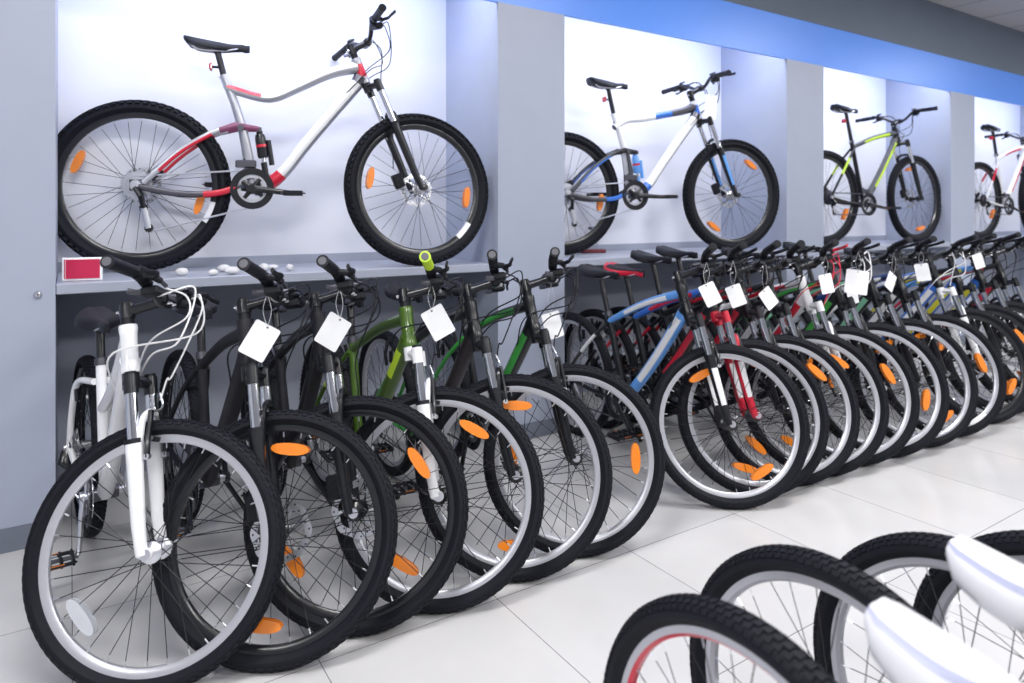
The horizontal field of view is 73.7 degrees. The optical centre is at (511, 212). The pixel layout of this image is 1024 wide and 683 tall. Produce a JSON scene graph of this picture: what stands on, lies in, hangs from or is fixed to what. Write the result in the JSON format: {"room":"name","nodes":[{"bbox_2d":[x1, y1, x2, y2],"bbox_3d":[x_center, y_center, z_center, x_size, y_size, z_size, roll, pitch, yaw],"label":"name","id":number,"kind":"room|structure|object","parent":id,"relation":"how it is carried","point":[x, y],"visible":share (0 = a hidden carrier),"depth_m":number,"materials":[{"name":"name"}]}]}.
{"room":"bicycle shop","nodes":[
{"label":"bicycle shop","id":0,"kind":"room"},
{"bbox_2d":[0,0,57,540],"bbox_3d":[-2.897,0.055,2.044,2.555,2.290,0.579,0,0,-33],"label":"pillar","id":1,"kind":"structure","parent":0,"point":[28,28],"depth_m":2.45,"materials":[{"name":"white paint"}]},
{"bbox_2d":[0,523,54,553],"bbox_3d":[-2.738,1.157,1.798,2.551,0.085,0.005,0,0,-33],"label":"trim","id":2,"kind":"structure","parent":1,"relation":"attached to","point":[15,538],"depth_m":2.42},
{"bbox_2d":[33,291,42,298],"bbox_3d":[-1.708,0.295,2.459,0.028,0.028,0.013,0,0,-33],"label":"lock","id":3,"kind":"object","parent":1,"relation":"attached to","point":[38,294],"visible":1,"depth_m":2.46,"materials":[{"name":"metal"}]},
{"bbox_2d":[446,0,494,26],"bbox_3d":[-0.054,-1.239,3.895,0.430,0.297,0.558,0,0,-33],"label":"wall","id":4,"kind":"structure","parent":0,"point":[456,10],"depth_m":3.86,"materials":[{"name":"white paint"}]},
{"bbox_2d":[446,2,563,430],"bbox_3d":[-0.049,0.055,3.886,0.430,2.290,0.579,0,0,-33],"label":"pillar","id":5,"kind":"structure","parent":0,"point":[505,62],"depth_m":3.66,"materials":[{"name":"white paint"}]},
{"bbox_2d":[521,418,557,438],"bbox_3d":[0.110,1.157,3.640,0.426,0.085,0.005,0,0,-33],"label":"trim","id":6,"kind":"structure","parent":5,"relation":"attached to","point":[542,430],"depth_m":3.67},
{"bbox_2d":[0,313,1023,682],"bbox_3d":[4.823,1.225,1.750,22.000,0.050,9.700,0,0,-33],"label":"floor","id":7,"kind":"structure","parent":0,"point":[563,626],"depth_m":2.29,"materials":[{"name":"tile"}]},
{"bbox_2d":[22,255,285,682],"bbox_3d":[-1.283,0.653,2.236,0.558,1.100,1.580,1,0,-38],"label":"bicycle","id":8,"kind":"object","parent":7,"relation":"on","point":[89,477],"visible":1,"depth_m":1.82,"materials":[{"name":"rubber"}]},
{"bbox_2d":[150,257,397,672],"bbox_3d":[-0.991,0.661,2.340,0.564,1.086,1.574,2,-1,-37],"label":"bicycle","id":9,"kind":"object","parent":7,"relation":"on","point":[260,428],"visible":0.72,"depth_m":1.92,"materials":[{"name":"rubber"}]},
{"bbox_2d":[238,296,279,362],"bbox_3d":[-0.726,0.330,1.963,0.114,0.199,0.011,0,0,-10],"label":"price tag","id":10,"kind":"object","parent":9,"relation":"hanging from","point":[261,337],"visible":0.97,"depth_m":1.96,"materials":[{"name":"white paper"}]},
{"bbox_2d":[240,255,468,637],"bbox_3d":[-0.778,0.659,2.508,0.585,1.091,1.560,-2,1,-33],"label":"bicycle","id":11,"kind":"object","parent":7,"relation":"on","point":[340,406],"visible":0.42,"depth_m":2.06,"materials":[{"name":"rubber"}]},
{"bbox_2d":[314,290,350,351],"bbox_3d":[-0.552,0.328,2.104,0.114,0.199,0.011,0,0,5],"label":"price tag","id":12,"kind":"object","parent":11,"relation":"hanging from","point":[334,328],"visible":0.97,"depth_m":2.10,"materials":[{"name":"white paper"}]},
{"bbox_2d":[299,251,544,613],"bbox_3d":[-0.568,0.658,2.607,0.572,1.086,1.573,0,0,-36],"label":"bicycle","id":13,"kind":"object","parent":7,"relation":"on","point":[426,399],"visible":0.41,"depth_m":2.19,"materials":[{"name":"rubber"}]},
{"bbox_2d":[421,286,454,340],"bbox_3d":[-0.243,0.327,2.244,0.114,0.189,0.011,0,0,0],"label":"price tag","id":14,"kind":"object","parent":13,"relation":"hanging from","point":[436,319],"visible":0.98,"depth_m":2.24,"materials":[{"name":"white paper"}]},
{"bbox_2d":[358,249,612,582],"bbox_3d":[-0.308,0.659,2.795,0.585,1.091,1.560,-2,1,-33],"label":"bicycle","id":15,"kind":"object","parent":7,"relation":"on","point":[496,386],"visible":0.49,"depth_m":2.35,"materials":[{"name":"rubber"}]},
{"bbox_2d":[405,247,664,557],"bbox_3d":[-0.094,0.659,2.952,0.585,1.091,1.560,-2,1,-33],"label":"bicycle","id":16,"kind":"object","parent":7,"relation":"on","point":[619,534],"visible":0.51,"depth_m":2.50,"materials":[{"name":"rubber"}]},
{"bbox_2d":[541,285,563,339],"bbox_3d":[0.159,0.385,2.661,0.095,0.219,0.011,0,0,-25],"label":"price tag","id":17,"kind":"object","parent":16,"relation":"hanging from","point":[553,324],"visible":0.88,"depth_m":2.66,"materials":[{"name":"white paper"}]},
{"bbox_2d":[562,243,809,509],"bbox_3d":[0.600,0.660,3.341,0.569,1.090,1.572,-2,1,-31],"label":"bicycle","id":18,"kind":"object","parent":7,"relation":"on","point":[706,354],"visible":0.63,"depth_m":2.91,"materials":[{"name":"rubber"}]},
{"bbox_2d":[698,262,721,307],"bbox_3d":[0.843,0.305,2.903,0.100,0.192,0.011,0,0,0],"label":"price tag","id":19,"kind":"object","parent":18,"relation":"hanging from","point":[709,292],"visible":1,"depth_m":2.90,"materials":[{"name":"white paper"}]},
{"bbox_2d":[564,241,828,492],"bbox_3d":[0.746,0.659,3.471,0.589,1.092,1.556,-2,1,-31],"label":"bicycle","id":20,"kind":"object","parent":7,"relation":"on","point":[817,448],"visible":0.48,"depth_m":3.03,"materials":[{"name":"rubber"}]},
{"bbox_2d":[725,261,746,307],"bbox_3d":[0.994,0.316,3.032,0.095,0.212,0.011,0,0,0],"label":"price tag","id":21,"kind":"object","parent":20,"relation":"hanging from","point":[735,294],"visible":0.99,"depth_m":3.03,"materials":[{"name":"white paper"}]},
{"bbox_2d":[588,240,859,485],"bbox_3d":[0.927,0.659,3.575,0.582,1.091,1.562,-2,1,-32],"label":"bicycle","id":22,"kind":"object","parent":7,"relation":"on","point":[844,449],"visible":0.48,"depth_m":3.14,"materials":[{"name":"rubber"}]},
{"bbox_2d":[758,264,778,310],"bbox_3d":[1.189,0.337,3.165,0.107,0.229,0.011,0,0,-20],"label":"price tag","id":23,"kind":"object","parent":22,"relation":"hanging from","point":[767,296],"visible":1,"depth_m":3.17,"materials":[{"name":"white paper"}]},
{"bbox_2d":[612,240,889,476],"bbox_3d":[1.100,0.661,3.665,0.550,1.088,1.585,-2,1,-33],"label":"bicycle","id":24,"kind":"object","parent":7,"relation":"on","point":[872,443],"visible":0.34,"depth_m":3.22,"materials":[{"name":"rubber"}]},
{"bbox_2d":[643,239,919,466],"bbox_3d":[1.317,0.661,3.794,0.549,1.088,1.586,-2,1,-33],"label":"bicycle","id":25,"kind":"object","parent":7,"relation":"on","point":[907,427],"visible":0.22,"depth_m":3.35,"materials":[{"name":"rubber"}]},
{"bbox_2d":[818,258,834,293],"bbox_3d":[1.549,0.304,3.362,0.083,0.191,0.011,0,0,-10],"label":"price tag","id":26,"kind":"object","parent":25,"relation":"hanging from","point":[826,282],"visible":1,"depth_m":3.36,"materials":[{"name":"white paper"}]},
{"bbox_2d":[603,593,1020,682],"bbox_3d":[0.607,0.737,0.571,0.557,0.926,1.597,0,0,-33],"label":"bicycle","id":27,"kind":"object","parent":7,"relation":"on","point":[906,646],"visible":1,"depth_m":0.93,"materials":[{"name":"rubber"}]},
{"bbox_2d":[675,238,949,457],"bbox_3d":[1.541,0.661,3.915,0.551,1.088,1.584,-2,1,-31],"label":"bicycle","id":28,"kind":"object","parent":7,"relation":"on","point":[938,418],"visible":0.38,"depth_m":3.46,"materials":[{"name":"rubber"}]},
{"bbox_2d":[847,263,858,302],"bbox_3d":[1.778,0.369,3.569,0.083,0.221,0.011,0,0,-20],"label":"price tag","id":29,"kind":"object","parent":28,"relation":"hanging from","point":[855,296],"visible":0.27,"depth_m":3.57,"materials":[{"name":"white paper"}]},
{"bbox_2d":[844,252,868,294],"bbox_3d":[1.746,0.307,3.461,0.124,0.218,0.011,0,0,10],"label":"price tag","id":30,"kind":"object","parent":28,"relation":"hanging from","point":[856,281],"visible":1,"depth_m":3.46,"materials":[{"name":"white paper"}]},
{"bbox_2d":[707,236,977,447],"bbox_3d":[1.776,0.660,4.050,0.575,1.090,1.567,-2,1,-34],"label":"bicycle","id":31,"kind":"object","parent":7,"relation":"on","point":[966,414],"visible":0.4,"depth_m":3.60,"materials":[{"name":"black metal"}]},
{"bbox_2d":[885,254,896,291],"bbox_3d":[2.004,0.314,3.614,0.107,0.209,0.011,0,0,-25],"label":"price tag","id":32,"kind":"object","parent":31,"relation":"hanging from","point":[891,278],"visible":1,"depth_m":3.61,"materials":[{"name":"white paper"}]},
{"bbox_2d":[689,535,1023,682],"bbox_3d":[0.807,0.737,0.732,0.557,0.926,1.597,0,0,-33],"label":"bicycle","id":33,"kind":"object","parent":7,"relation":"on","point":[992,579],"visible":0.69,"depth_m":1.12,"materials":[{"name":"rubber"}]},
{"bbox_2d":[735,236,1006,436],"bbox_3d":[2.042,0.661,4.217,0.555,1.089,1.582,-2,1,-32],"label":"bicycle","id":34,"kind":"object","parent":7,"relation":"on","point":[993,408],"visible":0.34,"depth_m":3.75,"materials":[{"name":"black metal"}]},
{"bbox_2d":[914,251,930,281],"bbox_3d":[2.271,0.294,3.778,0.083,0.171,0.011,0,0,20],"label":"price tag","id":35,"kind":"object","parent":34,"relation":"hanging from","point":[922,271],"visible":1,"depth_m":3.78,"materials":[{"name":"white paper"}]},
{"bbox_2d":[793,234,1023,423],"bbox_3d":[2.369,0.659,4.449,0.588,1.092,1.557,-2,1,-35],"label":"bicycle","id":36,"kind":"object","parent":7,"relation":"on","point":[936,286],"visible":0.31,"depth_m":4.03,"materials":[{"name":"rubber"}]},
{"bbox_2d":[813,531,1023,682],"bbox_3d":[1.079,0.737,0.781,0.557,0.926,1.597,0,0,-33],"label":"bicycle","id":37,"kind":"object","parent":7,"relation":"on","point":[876,556],"visible":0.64,"depth_m":1.33,"materials":[{"name":"rubber"}]},
{"bbox_2d":[821,233,1023,413],"bbox_3d":[2.621,0.659,4.636,0.585,1.091,1.560,-2,1,-32],"label":"bicycle","id":38,"kind":"object","parent":7,"relation":"on","point":[957,282],"visible":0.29,"depth_m":4.21,"materials":[{"name":"rubber"}]},
{"bbox_2d":[972,247,984,268],"bbox_3d":[2.872,0.278,4.203,0.088,0.137,0.011,0,0,-10],"label":"price tag","id":39,"kind":"object","parent":38,"relation":"hanging from","point":[978,260],"visible":1,"depth_m":4.20,"materials":[{"name":"white paper"}]},
{"bbox_2d":[829,232,1023,402],"bbox_3d":[2.881,0.659,4.811,0.608,1.093,1.542,-2,1,-31],"label":"bicycle","id":40,"kind":"object","parent":7,"relation":"on","point":[979,280],"visible":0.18,"depth_m":4.39,"materials":[{"name":"metal"}]},
{"bbox_2d":[847,236,1023,389],"bbox_3d":[3.134,0.659,4.973,0.602,1.092,1.547,-2,1,-32],"label":"bicycle","id":41,"kind":"object","parent":7,"relation":"on","point":[1001,278],"visible":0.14,"depth_m":4.62,"materials":[{"name":"metal"}]},
{"bbox_2d":[913,530,1023,658],"bbox_3d":[1.289,0.737,0.788,0.557,0.926,1.597,0,0,-33],"label":"bicycle","id":42,"kind":"object","parent":7,"relation":"on","point":[1010,543],"visible":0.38,"depth_m":1.39,"materials":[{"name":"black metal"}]},
{"bbox_2d":[58,0,1019,477],"bbox_3d":[2.221,-0.315,5.772,22.000,3.030,0.120,0,0,-33],"label":"wall","id":43,"kind":"structure","parent":0,"point":[109,51],"depth_m":3.63,"materials":[{"name":"white paint"}]},
{"bbox_2d":[56,258,489,294],"bbox_3d":[-1.028,0.280,3.255,1.898,0.040,0.574,0,0,-33],"label":"shelf board","id":44,"kind":"object","parent":43,"relation":"attached to","point":[112,281],"visible":0.64,"depth_m":2.98,"materials":[{"name":"laminate"}]},
{"bbox_2d":[62,257,102,280],"bbox_3d":[-1.649,0.215,2.623,0.132,0.088,0.026,0,0,-21],"label":"sign card","id":45,"kind":"object","parent":44,"relation":"on","point":[78,268],"visible":0.95,"depth_m":2.61,"materials":[{"name":"red paper"}]},
{"bbox_2d":[175,268,188,275],"bbox_3d":[-1.361,0.243,2.817,0.049,0.034,0.040,0,0,-33],"label":"pebble","id":46,"kind":"object","parent":44,"relation":"on","point":[180,271],"visible":1,"depth_m":2.81,"materials":[{"name":"white stone"}]},
{"bbox_2d":[208,269,217,275],"bbox_3d":[-1.244,0.247,2.843,0.038,0.026,0.051,0,0,-17],"label":"pebble","id":47,"kind":"object","parent":44,"relation":"on","point":[212,272],"visible":1,"depth_m":2.83,"materials":[{"name":"white stone"}]},
{"bbox_2d":[217,264,229,271],"bbox_3d":[-1.271,0.243,3.009,0.058,0.034,0.040,0,0,-2],"label":"pebble","id":48,"kind":"object","parent":44,"relation":"on","point":[221,268],"visible":0.8,"depth_m":3.00,"materials":[{"name":"white stone"}]},
{"bbox_2d":[225,267,239,274],"bbox_3d":[-1.180,0.243,2.887,0.049,0.034,0.076,0,0,14],"label":"pebble","id":49,"kind":"object","parent":44,"relation":"on","point":[230,270],"visible":0.99,"depth_m":2.87,"materials":[{"name":"white stone"}]},
{"bbox_2d":[259,263,269,270],"bbox_3d":[-1.103,0.242,3.037,0.054,0.036,0.040,0,0,29],"label":"pebble","id":50,"kind":"object","parent":44,"relation":"on","point":[264,266],"visible":0.62,"depth_m":3.02,"materials":[{"name":"white stone"}]},
{"bbox_2d":[58,4,487,269],"bbox_3d":[-1.073,-0.330,3.286,1.932,1.181,0.681,0,0,-4],"label":"bicycle","id":51,"kind":"object","parent":44,"relation":"on","point":[135,184],"visible":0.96,"depth_m":3.12,"materials":[{"name":"rubber"}]},
{"bbox_2d":[269,264,277,268],"bbox_3d":[-1.101,0.248,3.142,0.036,0.023,0.051,0,0,45],"label":"pebble","id":52,"kind":"object","parent":44,"relation":"on","point":[274,266],"visible":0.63,"depth_m":3.13,"materials":[{"name":"white stone"}]},
{"bbox_2d":[286,264,292,270],"bbox_3d":[-0.996,0.244,3.062,0.032,0.031,0.037,0,0,-30],"label":"pebble","id":53,"kind":"object","parent":44,"relation":"on","point":[289,267],"visible":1,"depth_m":3.05,"materials":[{"name":"white stone"}]},
{"bbox_2d":[564,247,785,266],"bbox_3d":[0.958,0.280,4.539,1.968,0.040,0.574,0,0,-33],"label":"shelf board","id":54,"kind":"object","parent":43,"relation":"attached to","point":[620,256],"visible":0.29,"depth_m":4.18,"materials":[{"name":"laminate"}]},
{"bbox_2d":[579,223,605,252],"bbox_3d":[0.522,0.163,4.459,0.170,0.192,0.080,0,0,-21],"label":"stand","id":55,"kind":"object","parent":54,"relation":"on","point":[598,250],"visible":0.39,"depth_m":4.44,"materials":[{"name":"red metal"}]},
{"bbox_2d":[564,70,779,254],"bbox_3d":[0.905,-0.326,4.421,1.995,1.156,0.752,0,0,-20],"label":"bicycle","id":56,"kind":"object","parent":54,"relation":"on","point":[634,189],"visible":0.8,"depth_m":4.43,"materials":[{"name":"metal"}]},
{"bbox_2d":[704,87,716,119],"bbox_3d":[1.308,-0.723,4.494,0.105,0.216,0.011,0,0,-15],"label":"price tag","id":57,"kind":"object","parent":56,"relation":"hanging from","point":[710,109],"visible":1,"depth_m":4.49,"materials":[{"name":"white paper"}]},
{"bbox_2d":[827,240,949,252],"bbox_3d":[2.963,0.280,5.836,1.923,0.040,0.574,0,0,-33],"label":"shelf board","id":58,"kind":"object","parent":43,"relation":"attached to","point":[884,244],"visible":0.38,"depth_m":5.82,"materials":[{"name":"laminate"}]},
{"bbox_2d":[824,104,941,244],"bbox_3d":[3.031,-0.317,5.864,1.824,1.154,0.682,0,0,-10],"label":"bicycle","id":59,"kind":"object","parent":58,"relation":"on","point":[856,190],"visible":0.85,"depth_m":5.83,"materials":[{"name":"rubber"}]},
{"bbox_2d":[979,235,1023,244],"bbox_3d":[5.211,0.280,7.290,2.528,0.040,0.574,0,0,-33],"label":"shelf board","id":60,"kind":"object","parent":43,"relation":"attached to","point":[998,236],"visible":0.17,"depth_m":7.25,"materials":[{"name":"laminate"}]},
{"bbox_2d":[975,124,1023,237],"bbox_3d":[5.140,-0.317,7.172,1.824,1.154,0.682,0,0,-14],"label":"bicycle","id":61,"kind":"object","parent":60,"relation":"on","point":[1001,201],"visible":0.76,"depth_m":6.97,"materials":[{"name":"metal"}]},
{"bbox_2d":[721,47,783,71],"bbox_3d":[1.965,-1.239,5.201,0.440,0.297,0.558,0,0,-33],"label":"wall","id":62,"kind":"structure","parent":0,"point":[731,59],"depth_m":5.17,"materials":[{"name":"white paint"}]},
{"bbox_2d":[484,0,1023,105],"bbox_3d":[2.563,-1.460,5.243,22.000,0.740,0.020,0,0,-33],"label":"wall","id":63,"kind":"structure","parent":0,"point":[720,23],"depth_m":5.29,"materials":[{"name":"blue paint"}]},
{"bbox_2d":[721,59,823,331],"bbox_3d":[1.970,0.055,5.193,0.440,2.290,0.579,0,0,-33],"label":"pillar","id":64,"kind":"structure","parent":0,"point":[777,107],"depth_m":4.99,"materials":[{"name":"white paint"}]},
{"bbox_2d":[886,79,947,99],"bbox_3d":[3.955,-1.239,6.489,0.450,0.297,0.558,0,0,-33],"label":"wall","id":65,"kind":"structure","parent":0,"point":[894,89],"depth_m":6.45,"materials":[{"name":"white paint"}]},
{"bbox_2d":[886,91,974,335],"bbox_3d":[3.960,0.055,6.480,0.450,2.290,0.579,0,0,-33],"label":"pillar","id":66,"kind":"structure","parent":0,"point":[944,137],"depth_m":6.27,"materials":[{"name":"white paint"}]},
{"bbox_2d":[960,335,965,344],"bbox_3d":[4.120,1.157,6.234,0.446,0.085,0.005,0,0,-33],"label":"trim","id":67,"kind":"structure","parent":66,"relation":"attached to","point":[962,337],"depth_m":6.23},
{"bbox_2d":[926,0,1023,32],"bbox_3d":[4.823,-1.865,1.750,22.000,0.070,9.700,0,0,-33],"label":"ceiling","id":68,"kind":"structure","parent":0,"point":[1007,13],"depth_m":6.14,"materials":[{"name":"paint"}]},
{"bbox_2d":[1020,106,1023,121],"bbox_3d":[6.436,-1.239,8.094,0.400,0.297,0.558,0,0,-33],"label":"wall","id":69,"kind":"structure","parent":0,"point":[1021,107],"depth_m":8.21,"materials":[{"name":"white paint"}]},
{"bbox_2d":[1020,122,1023,293],"bbox_3d":[6.441,0.055,8.085,0.400,2.290,0.579,0,0,-33],"label":"pillar","id":70,"kind":"structure","parent":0,"point":[1021,123],"depth_m":8.20,"materials":[{"name":"white paint"}]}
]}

